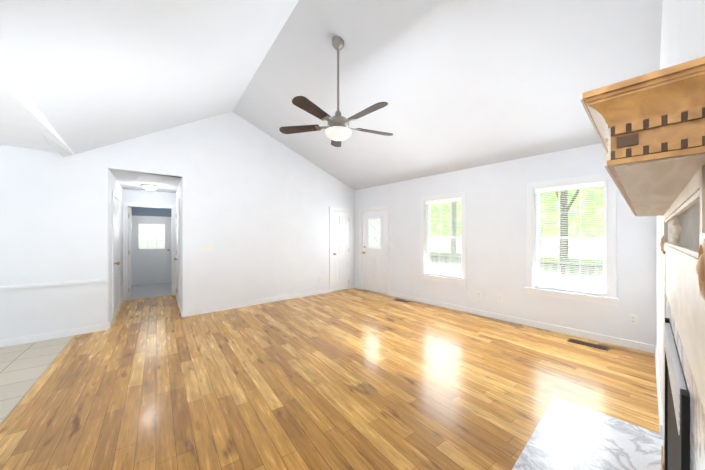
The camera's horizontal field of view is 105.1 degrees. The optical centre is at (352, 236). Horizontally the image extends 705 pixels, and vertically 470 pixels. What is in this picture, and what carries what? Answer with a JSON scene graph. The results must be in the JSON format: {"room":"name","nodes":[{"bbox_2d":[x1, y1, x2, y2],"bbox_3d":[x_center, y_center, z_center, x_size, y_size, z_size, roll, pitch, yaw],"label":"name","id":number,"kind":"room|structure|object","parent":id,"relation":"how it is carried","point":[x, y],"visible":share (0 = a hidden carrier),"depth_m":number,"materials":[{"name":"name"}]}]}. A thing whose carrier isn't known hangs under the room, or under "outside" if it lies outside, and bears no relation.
{"room":"living room","nodes":[
{"label":"living room","id":0,"kind":"room"},
{"bbox_2d":[0,101,58,152],"bbox_3d":[-3.459,-1.091,0.136,3.480,0.080,5.600,0,0,-36],"label":"ceiling","id":1,"kind":"structure","parent":0,"point":[16,130],"depth_m":2.79,"materials":[{"name":"paint"}]},
{"bbox_2d":[0,335,74,424],"bbox_3d":[-3.499,1.278,0.297,3.600,0.002,5.900,0,0,-36],"label":"floor","id":2,"kind":"structure","parent":0,"point":[23,368],"depth_m":2.65,"materials":[{"name":"beige tile"}]},
{"bbox_2d":[0,63,74,154],"bbox_3d":[-2.968,-1.365,2.530,0.120,0.620,2.289,0,0,-36],"label":"header beam","id":3,"kind":"structure","parent":0,"point":[14,98],"depth_m":2.26,"materials":[{"name":"paint"}]},
{"bbox_2d":[107,168,122,321],"bbox_3d":[-4.016,0.071,4.516,0.120,2.400,1.987,0,0,-36],"label":"wall","id":4,"kind":"structure","parent":0,"point":[113,184],"depth_m":4.01,"materials":[{"name":"paint"}]},
{"bbox_2d":[109,297,123,327],"bbox_3d":[-3.963,1.228,4.561,0.196,0.085,1.973,0,0,-41],"label":"baseboard","id":5,"kind":"structure","parent":4,"relation":"attached to","point":[122,300],"depth_m":4.28,"materials":[{"name":"white wood"}]},
{"bbox_2d":[112,190,179,320],"bbox_3d":[-4.306,0.286,5.770,0.970,1.965,3.615,0,0,-36],"label":"door frame","id":6,"kind":"structure","parent":4,"relation":"attached to","point":[151,255],"depth_m":6.00,"materials":[{"name":"white wood"}]},
{"bbox_2d":[109,169,181,192],"bbox_3d":[-3.660,-1.000,4.871,1.114,0.100,2.064,0,0,-36],"label":"ceiling","id":7,"kind":"structure","parent":0,"point":[135,180],"depth_m":4.56,"materials":[{"name":"paint"}]},
{"bbox_2d":[140,184,158,189],"bbox_3d":[-3.755,-0.909,5.003,0.269,0.083,0.269,0,0,-41],"label":"light","id":8,"kind":"object","parent":7,"relation":"attached to","point":[149,187],"visible":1,"depth_m":4.93,"materials":[{"name":"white glass"}]},
{"bbox_2d":[111,295,180,326],"bbox_3d":[-3.655,1.320,4.869,1.114,0.100,1.960,0,0,-36],"label":"floor","id":9,"kind":"structure","parent":0,"point":[130,311],"depth_m":4.66,"materials":[{"name":"brown wood"}]},
{"bbox_2d":[128,282,170,299],"bbox_3d":[-4.832,1.315,6.499,3.200,0.104,2.060,0,0,-36],"label":"floor carpet","id":10,"kind":"object","parent":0,"point":[150,290],"visible":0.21,"depth_m":6.35,"materials":[{"name":"grey carpet"}]},
{"bbox_2d":[128,207,170,249],"bbox_3d":[-5.400,0.065,7.283,3.440,2.400,0.120,0,0,-36],"label":"wall","id":11,"kind":"structure","parent":0,"point":[145,211],"depth_m":7.20,"materials":[{"name":"blue"}]},
{"bbox_2d":[123,189,175,204],"bbox_3d":[-4.229,0.069,5.662,3.440,2.400,0.120,0,0,-36],"label":"wall","id":12,"kind":"structure","parent":0,"point":[140,196],"depth_m":5.59,"materials":[{"name":"paint"}]},
{"bbox_2d":[0,112,354,339],"bbox_3d":[-3.019,-0.483,4.074,8.420,3.510,0.120,0,0,-41],"label":"wall","id":13,"kind":"structure","parent":0,"point":[256,203],"depth_m":4.35,"materials":[{"name":"paint"}]},
{"bbox_2d":[0,278,107,290],"bbox_3d":[-3.916,0.593,3.195,1.511,0.050,0.027,0,0,-41],"label":"trim","id":14,"kind":"structure","parent":13,"relation":"attached to","point":[27,286],"depth_m":3.35,"materials":[{"name":"white wood"}]},
{"bbox_2d":[0,322,108,347],"bbox_3d":[-3.808,1.231,3.300,1.211,0.085,0.013,0,0,-41],"label":"baseboard","id":15,"kind":"structure","parent":13,"relation":"attached to","point":[77,331],"depth_m":3.36,"materials":[{"name":"white wood"}]},
{"bbox_2d":[202,245,212,251],"bbox_3d":[-2.417,0.191,4.510,0.162,0.115,0.016,0,0,-41],"label":"light switch","id":16,"kind":"object","parent":13,"relation":"attached to","point":[207,248],"visible":1,"depth_m":4.51,"materials":[{"name":"white plastic"}]},
{"bbox_2d":[181,289,329,316],"bbox_3d":[-1.616,1.227,5.221,2.880,0.085,0.024,0,0,-41],"label":"baseboard","id":17,"kind":"structure","parent":13,"relation":"attached to","point":[255,302],"depth_m":4.96,"materials":[{"name":"white wood"}]},
{"bbox_2d":[329,207,351,291],"bbox_3d":[-0.292,0.294,6.417,0.680,1.945,0.178,0,0,-41],"label":"door","id":18,"kind":"structure","parent":13,"relation":"attached to","point":[340,248],"depth_m":6.40,"materials":[{"name":"white wood"}]},
{"bbox_2d":[176,181,182,316],"bbox_3d":[-3.222,0.070,5.116,0.120,2.400,1.944,0,0,-36],"label":"wall","id":19,"kind":"structure","parent":0,"point":[178,193],"depth_m":4.66,"materials":[{"name":"paint"}]},
{"bbox_2d":[175,291,181,313],"bbox_3d":[-3.274,1.227,5.077,0.192,0.085,1.941,0,0,-41],"label":"baseboard","id":20,"kind":"structure","parent":19,"relation":"attached to","point":[175,291],"depth_m":4.80,"materials":[{"name":"white wood"}]},
{"bbox_2d":[0,288,659,469],"bbox_3d":[-1.363,1.326,1.952,8.720,0.100,5.500,0,0,-41],"label":"floor","id":21,"kind":"structure","parent":0,"point":[352,379],"depth_m":2.24,"materials":[{"name":"brown wood"}]},
{"bbox_2d":[568,338,608,350],"bbox_3d":[2.782,1.270,3.194,0.120,0.007,0.360,0,0,-41],"label":"floor vent","id":22,"kind":"object","parent":21,"relation":"in","point":[589,344],"visible":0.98,"depth_m":3.18,"materials":[{"name":"brown metal"}]},
{"bbox_2d":[512,56,704,469],"bbox_3d":[1.046,0.526,0.932,2.393,1.504,1.080,0,0,-41],"label":"fireplace","id":23,"kind":"object","parent":21,"relation":"on","point":[649,128],"visible":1,"depth_m":0.58,"materials":[{"name":"stone"}]},
{"bbox_2d":[0,0,662,189],"bbox_3d":[-0.188,-1.678,2.972,5.639,1.357,5.500,0,0,-41],"label":"ceiling","id":24,"kind":"structure","parent":0,"point":[456,85],"depth_m":2.74,"materials":[{"name":"paint"}]},
{"bbox_2d":[279,36,392,146],"bbox_3d":[-0.113,-1.545,2.794,1.272,1.064,1.219,0,0,-41],"label":"fan","id":25,"kind":"object","parent":24,"relation":"hanging from","point":[337,130],"visible":1,"depth_m":2.76,"materials":[{"name":"brown wood"}]},
{"bbox_2d":[355,143,656,345],"bbox_3d":[1.853,0.033,4.758,0.180,2.474,5.500,0,0,-41],"label":"wall","id":26,"kind":"structure","parent":0,"point":[496,229],"depth_m":4.05,"materials":[{"name":"paint"}]},
{"bbox_2d":[359,205,388,295],"bbox_3d":[0.533,0.295,6.233,0.230,1.945,0.930,0,0,-41],"label":"door","id":27,"kind":"structure","parent":26,"relation":"attached to","point":[374,249],"depth_m":6.20,"materials":[{"name":"white wood"}]},
{"bbox_2d":[419,191,466,284],"bbox_3d":[1.672,0.021,4.931,0.225,1.578,0.936,0,0,-41],"label":"window","id":28,"kind":"structure","parent":26,"relation":"in","point":[427,202],"depth_m":4.89,"materials":[{"name":"white"}]},
{"bbox_2d":[498,294,502,301],"bbox_3d":[2.268,0.941,4.141,0.008,0.115,0.070,0,0,-41],"label":"electrical outlet","id":29,"kind":"object","parent":26,"relation":"attached to","point":[500,297],"visible":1,"depth_m":4.14,"materials":[{"name":"white plastic"}]},
{"bbox_2d":[389,292,652,352],"bbox_3d":[2.047,1.229,4.386,0.020,0.085,3.837,0,0,-41],"label":"baseboard","id":30,"kind":"structure","parent":26,"relation":"attached to","point":[526,322],"depth_m":3.73,"materials":[{"name":"white wood"}]},
{"bbox_2d":[524,173,618,305],"bbox_3d":[2.858,0.024,3.573,0.225,1.578,0.961,0,0,-41],"label":"window","id":31,"kind":"structure","parent":26,"relation":"in","point":[608,266],"depth_m":3.50,"materials":[{"name":"white"}]},
{"bbox_2d":[629,314,637,324],"bbox_3d":[3.196,0.944,3.078,0.008,0.115,0.070,0,0,-41],"label":"electrical outlet","id":32,"kind":"object","parent":26,"relation":"attached to","point":[633,319],"visible":1,"depth_m":3.08,"materials":[{"name":"white plastic"}]},
{"bbox_2d":[656,0,704,416],"bbox_3d":[0.283,-0.476,0.083,8.540,3.510,0.329,0,0,-41],"label":"wall","id":33,"kind":"structure","parent":0,"point":[683,32],"depth_m":1.04,"materials":[{"name":"paint"}]},
{"bbox_2d":[653,345,662,434],"bbox_3d":[2.619,1.232,2.318,1.799,0.085,0.057,0,0,-41],"label":"baseboard","id":34,"kind":"structure","parent":33,"relation":"attached to","point":[654,347],"depth_m":2.07,"materials":[{"name":"white wood"}]},
{"label":"outside","id":35,"kind":"structure","parent":0,"visible":0},
{"bbox_2d":[430,251,602,288],"bbox_3d":[22.778,1.653,26.546,60.000,0.150,70.000,0,0,-41],"label":"ground","id":36,"kind":"structure","parent":35,"point":[547,270],"depth_m":13.24,"materials":[{"name":"green plant"}]},
{"bbox_2d":[555,190,579,280],"bbox_3d":[7.865,-3.140,9.867,5.599,9.600,7.700,0,0,-41],"label":"tree","id":37,"kind":"object","parent":36,"relation":"on","point":[564,224],"depth_m":9.62,"materials":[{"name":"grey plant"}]},
{"bbox_2d":[430,238,602,259],"bbox_3d":[16.074,0.865,20.691,0.200,1.750,70.000,0,0,-41],"label":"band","id":38,"kind":"object","parent":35,"point":[541,247],"depth_m":20.84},
{"bbox_2d":[431,187,602,235],"bbox_3d":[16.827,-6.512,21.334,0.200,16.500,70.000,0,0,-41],"label":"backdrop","id":39,"kind":"structure","parent":35,"point":[435,216],"depth_m":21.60,"materials":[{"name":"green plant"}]},
{"bbox_3d":[2.538,1.619,5.558,1.900,0.200,9.000,0,0,-41],"label":"floor","id":40,"kind":"structure","parent":35,"visible":0},
{"bbox_2d":[430,203,598,288],"bbox_3d":[3.179,0.183,6.114,0.110,2.670,9.000,0,0,-41],"label":"rail","id":41,"kind":"object","parent":40,"relation":"on","point":[540,256],"depth_m":6.72,"materials":[{"name":"white paint"}]}
]}

